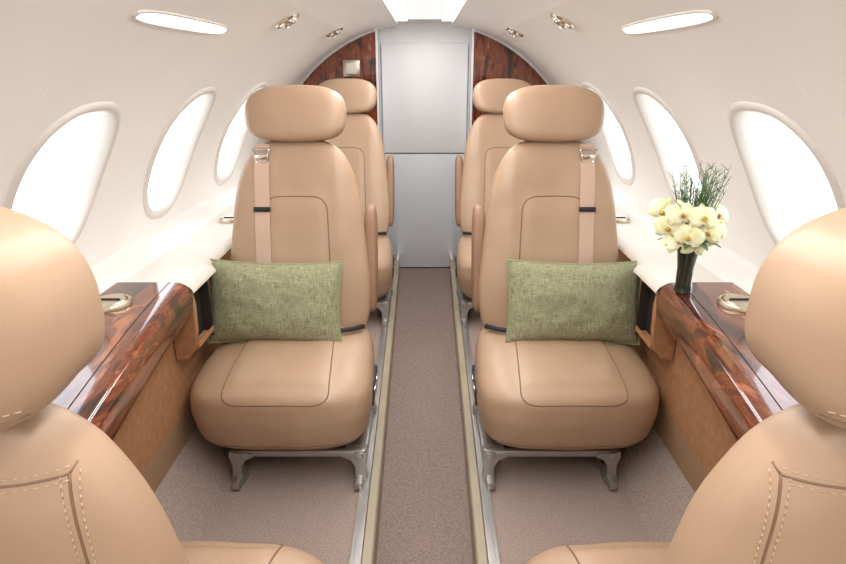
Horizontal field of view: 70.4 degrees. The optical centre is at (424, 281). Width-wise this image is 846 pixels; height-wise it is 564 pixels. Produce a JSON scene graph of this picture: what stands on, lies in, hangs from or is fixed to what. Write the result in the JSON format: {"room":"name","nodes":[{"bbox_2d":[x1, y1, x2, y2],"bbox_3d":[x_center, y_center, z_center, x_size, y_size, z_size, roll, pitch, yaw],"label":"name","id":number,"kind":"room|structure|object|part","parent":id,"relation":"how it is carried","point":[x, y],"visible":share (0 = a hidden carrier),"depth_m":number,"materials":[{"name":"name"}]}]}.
{"room":"aircraft cabin","nodes":[
{"label":"aircraft cabin","id":0,"kind":"room"},
{"bbox_2d":[113,249,230,492],"bbox_3d":[-0.662,0.348,1.265,0.001,0.455,4.750,0,20,0],"label":"wall","id":1,"kind":"structure","parent":0,"point":[160,423],"depth_m":1.52,"materials":[{"name":"fabric"}]},
{"bbox_2d":[52,282,192,440],"bbox_3d":[-0.633,0.185,1.146,0.283,0.104,0.815,0,20,0],"label":"console","id":2,"kind":"object","parent":1,"relation":"attached to","point":[104,393],"visible":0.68,"depth_m":1.18,"materials":[{"name":"brown wood"}]},
{"bbox_2d":[101,294,132,311],"bbox_3d":[-0.715,0.045,1.364,0.092,0.016,0.092,0,20,0],"label":"cup holder","id":3,"kind":"object","parent":2,"relation":"on","point":[110,302],"visible":0.7,"depth_m":1.35,"materials":[{"name":"silver metal"}]},
{"bbox_3d":[-0.715,0.044,1.364,0.070,0.015,0.070,0,20,0],"label":"lid","id":4,"kind":"part","parent":3,"relation":"part of","materials":[{"name":"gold metal"}]},
{"bbox_2d":[125,204,234,293],"bbox_3d":[-0.684,0.137,1.190,0.195,0.023,4.750,0,20,0],"label":"trim","id":5,"kind":"structure","parent":1,"relation":"attached to","point":[188,263],"depth_m":1.74,"materials":[{"name":"beige plastic"}]},
{"bbox_2d":[219,216,233,223],"bbox_3d":[-0.700,-0.225,2.149,0.072,0.016,0.072,0,20,0],"label":"cup holder","id":6,"kind":"object","parent":5,"relation":"on","point":[227,219],"visible":0.7,"depth_m":2.12,"materials":[{"name":"silver metal"}]},
{"bbox_3d":[-0.700,-0.225,2.149,0.055,0.015,0.055,0,20,0],"label":"lid","id":7,"kind":"part","parent":6,"relation":"part of","materials":[{"name":"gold metal"}]},
{"bbox_2d":[174,282,214,359],"bbox_3d":[-0.627,0.094,1.629,0.062,0.190,0.143,0,20,0],"label":"pocket","id":8,"kind":"object","parent":1,"relation":"attached to","point":[199,327],"visible":0.66,"depth_m":1.60,"materials":[{"name":"fabric"}]},
{"bbox_2d":[0,0,356,293],"bbox_3d":[-0.617,-0.221,1.153,0.511,0.677,4.920,0,20,0],"label":"wall","id":9,"kind":"structure","parent":0,"point":[79,53],"depth_m":1.48,"materials":[{"name":"beige plastic"}]},
{"bbox_2d":[3,101,120,243],"bbox_3d":[-0.789,-0.205,1.291,0.250,0.370,0.362,0,20,0],"label":"window","id":10,"kind":"structure","parent":9,"relation":"in","point":[57,182],"depth_m":1.39,"materials":[{"name":"glass"}]},
{"bbox_3d":[-0.825,-0.232,1.281,0.165,0.310,0.288,0,20,0],"label":"pane","id":11,"kind":"part","parent":10,"relation":"part of","materials":[{"name":"glass"}]},
{"bbox_2d":[143,87,216,218],"bbox_3d":[-0.788,-0.408,1.898,0.268,0.411,0.357,0,20,0],"label":"window","id":12,"kind":"structure","parent":9,"relation":"in","point":[170,160],"depth_m":2.00,"materials":[{"name":"glass"}]},
{"bbox_3d":[-0.826,-0.437,1.888,0.180,0.348,0.284,0,20,0],"label":"pane","id":13,"kind":"part","parent":12,"relation":"part of","materials":[{"name":"glass"}]},
{"bbox_2d":[132,10,228,33],"bbox_3d":[-0.493,-0.539,1.252,0.037,0.028,0.500,0,20,0],"label":"light","id":14,"kind":"object","parent":9,"relation":"attached to","point":[169,20],"visible":1,"depth_m":1.19,"materials":[{"name":"plastic"}]},
{"bbox_2d":[214,82,267,184],"bbox_3d":[-0.790,-0.621,2.518,0.272,0.423,0.368,0,20,0],"label":"window","id":15,"kind":"structure","parent":9,"relation":"in","point":[232,140],"depth_m":2.65,"materials":[{"name":"glass"}]},
{"bbox_3d":[-0.828,-0.651,2.507,0.183,0.359,0.293,0,20,0],"label":"pane","id":16,"kind":"part","parent":15,"relation":"part of","materials":[{"name":"white glass"}]},
{"bbox_2d":[274,12,299,28],"bbox_3d":[-0.409,-0.778,1.782,0.079,0.047,0.086,-2,20,-5],"label":"air vent","id":17,"kind":"object","parent":9,"relation":"in","point":[290,20],"visible":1,"depth_m":1.76,"materials":[{"name":"silver metal"}]},
{"bbox_2d":[154,427,232,541],"bbox_3d":[-0.609,0.619,1.362,0.106,0.120,4.750,0,20,0],"label":"floor","id":18,"kind":"structure","parent":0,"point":[190,492],"depth_m":1.59,"materials":[{"name":"carpet"}]},
{"bbox_2d":[300,28,548,123],"bbox_3d":[0.000,-0.697,3.430,1.774,1.391,0.030,0,20,0],"label":"wall","id":19,"kind":"structure","parent":0,"point":[371,31],"depth_m":3.23,"materials":[{"name":"beige plastic"}]},
{"bbox_2d":[302,32,377,125],"bbox_3d":[-0.568,-0.959,3.313,0.612,0.785,0.013,0,20,0],"label":"wood panel","id":20,"kind":"object","parent":19,"relation":"attached to","point":[363,49],"visible":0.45,"depth_m":3.23,"materials":[{"name":"brown wood"}]},
{"bbox_2d":[343,60,359,76],"bbox_3d":[-0.395,-1.150,3.231,0.090,0.084,0.011,0,20,0],"label":"switch plate","id":21,"kind":"object","parent":20,"relation":"attached to","point":[351,68],"visible":1,"depth_m":3.23,"materials":[{"name":"silver metal"}]},
{"bbox_2d":[381,44,467,266],"bbox_3d":[0.000,-0.714,3.574,0.486,1.312,0.028,0,20,0],"label":"door","id":22,"kind":"structure","parent":19,"relation":"in","point":[424,86],"depth_m":3.52,"materials":[{"name":"white plastic"}]},
{"bbox_3d":[0.000,-1.050,3.454,0.486,0.600,0.028,0,20,0],"label":"panel","id":23,"kind":"part","parent":22,"relation":"part of","materials":[{"name":"white plastic"}]},
{"bbox_3d":[0.000,-0.428,3.677,0.486,0.704,0.024,0,20,0],"label":"panel","id":24,"kind":"part","parent":22,"relation":"part of","materials":[{"name":"white plastic"}]},
{"bbox_2d":[373,28,475,136],"bbox_3d":[0.000,-0.734,3.491,0.548,1.520,0.190,0,20,0],"label":"trim","id":25,"kind":"structure","parent":19,"relation":"attached to","point":[377,31],"depth_m":3.30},
{"bbox_2d":[472,31,546,124],"bbox_3d":[0.568,-0.959,3.313,0.612,0.785,0.013,0,20,0],"label":"wood panel","id":26,"kind":"object","parent":19,"relation":"attached to","point":[492,59],"visible":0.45,"depth_m":3.23,"materials":[{"name":"brown wood"}]},
{"bbox_2d":[200,255,649,563],"bbox_3d":[0.000,0.690,1.477,1.130,0.090,4.920,0,20,0],"label":"floor","id":27,"kind":"structure","parent":0,"point":[307,504],"depth_m":1.69,"materials":[{"name":"carpet"}]},
{"bbox_2d":[0,206,322,563],"bbox_3d":[-0.395,0.355,0.759,0.513,1.023,0.567,0,20,0],"label":"passenger seat","id":28,"kind":"object","parent":27,"relation":"on","point":[69,494],"visible":1,"depth_m":0.45,"materials":[{"name":"leather"}]},
{"bbox_3d":[-0.392,0.358,0.598,0.413,0.605,0.166,0,20,0],"label":"backrest","id":29,"kind":"part","parent":28,"relation":"part of","materials":[{"name":"leather"}]},
{"bbox_2d":[180,541,322,563],"bbox_3d":[-0.396,0.607,0.887,0.496,0.258,0.485,0,20,0],"label":"seat cushion","id":30,"kind":"object","parent":28,"relation":"on","point":[196,552],"depth_m":1.02,"materials":[{"name":"leather"}]},
{"bbox_2d":[190,85,377,489],"bbox_3d":[-0.386,-0.015,1.750,0.521,1.053,0.636,0,20,0],"label":"passenger seat","id":31,"kind":"object","parent":27,"relation":"on","point":[297,200],"visible":0.82,"depth_m":1.77,"materials":[{"name":"leather"}]},
{"bbox_2d":[207,259,342,343],"bbox_3d":[-0.437,0.060,1.749,0.394,0.247,0.132,1,20,3],"label":"throw pillow","id":32,"kind":"object","parent":31,"relation":"on","point":[249,300],"visible":0.96,"depth_m":1.71,"materials":[{"name":"green fabric"}]},
{"bbox_2d":[190,326,374,449],"bbox_3d":[-0.394,0.286,1.787,0.496,0.258,0.485,0,20,0],"label":"seat cushion","id":33,"kind":"object","parent":31,"relation":"on","point":[249,394],"depth_m":1.59,"materials":[{"name":"leather"}]},
{"bbox_3d":[-0.390,-0.111,1.869,0.441,0.635,0.214,0,20,0],"label":"backrest","id":34,"kind":"part","parent":31,"relation":"part of","materials":[{"name":"leather"}]},
{"bbox_3d":[-0.174,-0.078,1.948,0.042,0.330,0.146,0,20,0],"label":"armrest","id":35,"kind":"part","parent":31,"relation":"part of","materials":[{"name":"leather"}]},
{"bbox_3d":[-0.148,0.301,1.763,0.015,0.050,0.160,0,20,0],"label":"control panel","id":36,"kind":"part","parent":31,"relation":"part of","materials":[{"name":"black plastic"}]},
{"bbox_2d":[318,78,394,325],"bbox_3d":[-0.388,-0.408,2.855,0.512,1.053,0.751,0,20,0],"label":"passenger seat","id":37,"kind":"object","parent":27,"relation":"on","point":[360,141],"visible":0.44,"depth_m":2.92,"materials":[{"name":"leather"}]},
{"bbox_3d":[-0.390,-0.497,2.954,0.441,0.635,0.321,0,20,0],"label":"backrest","id":38,"kind":"part","parent":37,"relation":"part of","materials":[{"name":"leather"}]},
{"bbox_2d":[378,235,392,297],"bbox_3d":[-0.394,-0.086,2.833,0.496,0.257,0.485,0,20,0],"label":"seat cushion","id":39,"kind":"object","parent":37,"relation":"on","point":[385,254],"depth_m":2.68,"materials":[{"name":"leather"}]},
{"bbox_3d":[-0.174,-0.461,3.024,0.042,0.330,0.201,0,20,0],"label":"armrest","id":40,"kind":"part","parent":37,"relation":"part of","materials":[{"name":"leather"}]},
{"bbox_3d":[-0.148,-0.071,2.809,0.015,0.050,0.160,0,20,0],"label":"control panel","id":41,"kind":"part","parent":37,"relation":"part of","materials":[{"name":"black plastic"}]},
{"bbox_2d":[349,260,399,563],"bbox_3d":[-0.149,0.703,1.391,0.054,0.083,4.751,0,20,-1],"label":"trim","id":42,"kind":"structure","parent":27,"relation":"on","point":[365,535],"depth_m":1.79,"materials":[{"name":"metal"}]},
{"bbox_2d":[450,260,499,563],"bbox_3d":[0.149,0.703,1.391,0.054,0.083,4.751,0,20,1],"label":"trim","id":43,"kind":"structure","parent":27,"relation":"on","point":[483,532],"depth_m":1.79,"materials":[{"name":"metal"}]},
{"bbox_2d":[454,78,530,325],"bbox_3d":[0.389,-0.408,2.856,0.511,1.053,0.750,0,20,0],"label":"passenger seat","id":44,"kind":"object","parent":27,"relation":"on","point":[488,140],"visible":0.41,"depth_m":2.92,"materials":[{"name":"leather"}]},
{"bbox_3d":[0.148,-0.071,2.809,0.015,0.050,0.160,0,20,0],"label":"control panel","id":45,"kind":"part","parent":44,"relation":"part of","materials":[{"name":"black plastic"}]},
{"bbox_3d":[0.174,-0.461,3.024,0.042,0.330,0.201,0,20,0],"label":"armrest","id":46,"kind":"part","parent":44,"relation":"part of","materials":[{"name":"leather"}]},
{"bbox_2d":[457,235,471,297],"bbox_3d":[0.394,-0.087,2.833,0.496,0.259,0.484,0,20,0],"label":"seat cushion","id":47,"kind":"object","parent":44,"relation":"on","point":[464,244],"depth_m":2.68,"materials":[{"name":"leather"}]},
{"bbox_3d":[0.390,-0.497,2.954,0.441,0.635,0.322,0,20,0],"label":"backrest","id":48,"kind":"part","parent":44,"relation":"part of","materials":[{"name":"leather"}]},
{"bbox_2d":[471,85,658,489],"bbox_3d":[0.386,-0.014,1.750,0.524,1.053,0.640,0,20,0],"label":"passenger seat","id":49,"kind":"object","parent":27,"relation":"on","point":[551,199],"visible":0.88,"depth_m":1.77,"materials":[{"name":"leather"}]},
{"bbox_3d":[0.148,0.301,1.763,0.015,0.050,0.160,0,20,0],"label":"control panel","id":50,"kind":"part","parent":49,"relation":"part of","materials":[{"name":"black plastic"}]},
{"bbox_3d":[0.174,-0.078,1.948,0.042,0.330,0.146,0,20,0],"label":"armrest","id":51,"kind":"part","parent":49,"relation":"part of","materials":[{"name":"leather"}]},
{"bbox_3d":[0.390,-0.111,1.869,0.441,0.635,0.214,0,20,0],"label":"backrest","id":52,"kind":"part","parent":49,"relation":"part of","materials":[{"name":"leather"}]},
{"bbox_2d":[475,327,658,449],"bbox_3d":[0.394,0.286,1.786,0.496,0.258,0.486,0,20,0],"label":"seat cushion","id":53,"kind":"object","parent":49,"relation":"on","point":[530,394],"depth_m":1.59,"materials":[{"name":"leather"}]},
{"bbox_2d":[505,259,639,345],"bbox_3d":[0.434,0.060,1.750,0.394,0.243,0.129,1,20,2],"label":"throw pillow","id":54,"kind":"object","parent":49,"relation":"on","point":[548,301],"visible":0.94,"depth_m":1.71,"materials":[{"name":"green fabric"}]},
{"bbox_2d":[526,207,845,563],"bbox_3d":[0.395,0.354,0.759,0.513,1.023,0.568,0,20,0],"label":"passenger seat","id":55,"kind":"object","parent":27,"relation":"on","point":[777,495],"visible":1,"depth_m":0.45,"materials":[{"name":"leather"}]},
{"bbox_2d":[526,542,670,563],"bbox_3d":[0.396,0.606,0.887,0.496,0.258,0.485,0,20,0],"label":"seat cushion","id":56,"kind":"object","parent":55,"relation":"on","point":[612,552],"depth_m":1.02,"materials":[{"name":"leather"}]},
{"bbox_3d":[0.392,0.358,0.598,0.413,0.605,0.165,0,20,0],"label":"backrest","id":57,"kind":"part","parent":55,"relation":"part of","materials":[{"name":"leather"}]},
{"bbox_2d":[281,0,568,35],"bbox_3d":[0.000,-0.585,1.023,0.722,0.095,4.920,0,20,0],"label":"ceiling","id":58,"kind":"structure","parent":0,"point":[358,17],"depth_m":2.23,"materials":[{"name":"beige plastic"}]},
{"bbox_2d":[326,26,343,36],"bbox_3d":[-0.383,-1.065,2.550,0.080,0.045,0.086,2,20,5],"label":"ceiling vent","id":59,"kind":"object","parent":58,"relation":"in","point":[336,32],"visible":0.99,"depth_m":2.53,"materials":[{"name":"silver metal"}]},
{"bbox_2d":[387,0,407,20],"bbox_3d":[-0.115,-0.590,0.931,0.050,0.016,4.730,0,20,0],"label":"ceiling light strip","id":60,"kind":"object","parent":58,"relation":"attached to","point":[397,6],"visible":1,"depth_m":2.54,"materials":[{"name":"white plastic"}]},
{"bbox_2d":[403,0,446,18],"bbox_3d":[0.000,-0.593,0.930,0.170,0.008,4.730,0,20,0],"label":"ceiling light panel","id":61,"kind":"object","parent":58,"relation":"attached to","point":[415,9],"visible":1,"depth_m":2.59,"materials":[{"name":"white plastic"}]},
{"bbox_2d":[442,0,461,20],"bbox_3d":[0.115,-0.590,0.931,0.050,0.016,4.730,0,20,0],"label":"ceiling light strip","id":62,"kind":"object","parent":58,"relation":"attached to","point":[452,6],"visible":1,"depth_m":2.54,"materials":[{"name":"white plastic"}]},
{"bbox_2d":[505,26,523,36],"bbox_3d":[0.383,-1.065,2.550,0.080,0.045,0.086,2,20,5],"label":"ceiling vent","id":63,"kind":"object","parent":58,"relation":"in","point":[513,32],"visible":0.98,"depth_m":2.53,"materials":[{"name":"silver metal"}]},
{"bbox_2d":[380,19,469,153],"bbox_3d":[0.000,-0.750,3.597,1.800,1.800,0.040,0,20,0],"label":"wall","id":64,"kind":"structure","parent":0,"point":[412,31],"depth_m":3.35,"materials":[{"name":"grey plastic"}]},
{"bbox_2d":[617,426,694,541],"bbox_3d":[0.609,0.619,1.362,0.106,0.120,4.750,0,20,0],"label":"floor","id":65,"kind":"structure","parent":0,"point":[658,491],"depth_m":1.59,"materials":[{"name":"carpet"}]},
{"bbox_2d":[492,0,845,293],"bbox_3d":[0.617,-0.221,1.153,0.511,0.677,4.920,0,20,0],"label":"wall","id":66,"kind":"structure","parent":0,"point":[757,51],"depth_m":1.44,"materials":[{"name":"beige plastic"}]},
{"bbox_2d":[549,12,574,28],"bbox_3d":[0.409,-0.778,1.782,0.079,0.047,0.086,-2,20,-5],"label":"air vent","id":67,"kind":"object","parent":66,"relation":"in","point":[560,21],"visible":0.98,"depth_m":1.76,"materials":[{"name":"silver metal"}]},
{"bbox_2d":[582,82,634,184],"bbox_3d":[0.790,-0.621,2.518,0.272,0.423,0.368,0,20,0],"label":"window","id":68,"kind":"structure","parent":66,"relation":"in","point":[616,139],"depth_m":2.65,"materials":[{"name":"glass"}]},
{"bbox_3d":[0.828,-0.651,2.507,0.183,0.359,0.293,0,20,0],"label":"pane","id":69,"kind":"part","parent":68,"relation":"part of","materials":[{"name":"white glass"}]},
{"bbox_2d":[633,87,704,204],"bbox_3d":[0.788,-0.408,1.898,0.268,0.411,0.357,0,20,0],"label":"window","id":70,"kind":"structure","parent":66,"relation":"in","point":[673,146],"depth_m":2.01,"materials":[{"name":"glass"}]},
{"bbox_3d":[0.826,-0.437,1.888,0.180,0.348,0.284,0,20,0],"label":"pane","id":71,"kind":"part","parent":70,"relation":"part of","materials":[{"name":"glass"}]},
{"bbox_2d":[621,10,716,33],"bbox_3d":[0.493,-0.539,1.252,0.037,0.028,0.500,0,20,0],"label":"light","id":72,"kind":"object","parent":66,"relation":"attached to","point":[679,20],"visible":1,"depth_m":1.19,"materials":[{"name":"plastic"}]},
{"bbox_2d":[728,101,845,244],"bbox_3d":[0.789,-0.205,1.291,0.250,0.370,0.362,0,20,0],"label":"window","id":73,"kind":"structure","parent":66,"relation":"in","point":[792,183],"depth_m":1.39,"materials":[{"name":"glass"}]},
{"bbox_3d":[0.825,-0.232,1.281,0.165,0.310,0.288,0,20,0],"label":"pane","id":74,"kind":"part","parent":73,"relation":"part of","materials":[{"name":"glass"}]},
{"bbox_2d":[618,249,735,491],"bbox_3d":[0.662,0.348,1.265,0.001,0.455,4.750,0,20,0],"label":"wall","id":75,"kind":"structure","parent":0,"point":[688,422],"depth_m":1.52,"materials":[{"name":"fabric"}]},
{"bbox_2d":[635,280,674,359],"bbox_3d":[0.627,0.094,1.629,0.062,0.190,0.143,0,20,0],"label":"pocket","id":76,"kind":"object","parent":75,"relation":"attached to","point":[649,326],"visible":0.69,"depth_m":1.60,"materials":[{"name":"fabric"}]},
{"bbox_2d":[614,203,724,293],"bbox_3d":[0.684,0.137,1.190,0.195,0.023,4.750,0,20,0],"label":"trim","id":77,"kind":"structure","parent":75,"relation":"attached to","point":[656,267],"depth_m":1.76,"materials":[{"name":"beige plastic"}]},
{"bbox_2d":[616,216,630,223],"bbox_3d":[0.700,-0.225,2.149,0.072,0.016,0.072,0,20,0],"label":"cup holder","id":78,"kind":"object","parent":77,"relation":"on","point":[619,219],"visible":0.65,"depth_m":2.12,"materials":[{"name":"silver metal"}]},
{"bbox_3d":[0.700,-0.225,2.149,0.055,0.015,0.055,0,20,0],"label":"lid","id":79,"kind":"part","parent":78,"relation":"part of","materials":[{"name":"silver metal"}]},
{"bbox_2d":[656,282,797,441],"bbox_3d":[0.633,0.185,1.146,0.283,0.104,0.815,0,20,0],"label":"console","id":80,"kind":"object","parent":75,"relation":"attached to","point":[711,336],"visible":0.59,"depth_m":1.17,"materials":[{"name":"brown wood"}]},
{"bbox_2d":[673,247,697,293],"bbox_3d":[0.622,-0.035,1.431,0.054,0.120,0.054,0,20,0],"label":"vase","id":81,"kind":"object","parent":80,"relation":"on","point":[685,262],"visible":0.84,"depth_m":1.42,"materials":[{"name":"black glass"}]},
{"bbox_2d":[648,161,730,255],"bbox_3d":[0.616,-0.133,1.398,0.147,0.304,0.141,-11,23,-29],"label":"bouquet","id":82,"kind":"object","parent":81,"relation":"in","point":[688,226],"visible":0.99,"depth_m":1.36,"materials":[{"name":"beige plant"}]},
{"bbox_2d":[716,293,749,311],"bbox_3d":[0.715,0.045,1.364,0.092,0.016,0.092,0,20,0],"label":"cup holder","id":83,"kind":"object","parent":80,"relation":"on","point":[734,302],"visible":0.69,"depth_m":1.35,"materials":[{"name":"silver metal"}]},
{"bbox_3d":[0.715,0.044,1.364,0.070,0.015,0.070,0,20,0],"label":"lid","id":84,"kind":"part","parent":83,"relation":"part of","materials":[{"name":"silver metal"}]}
]}

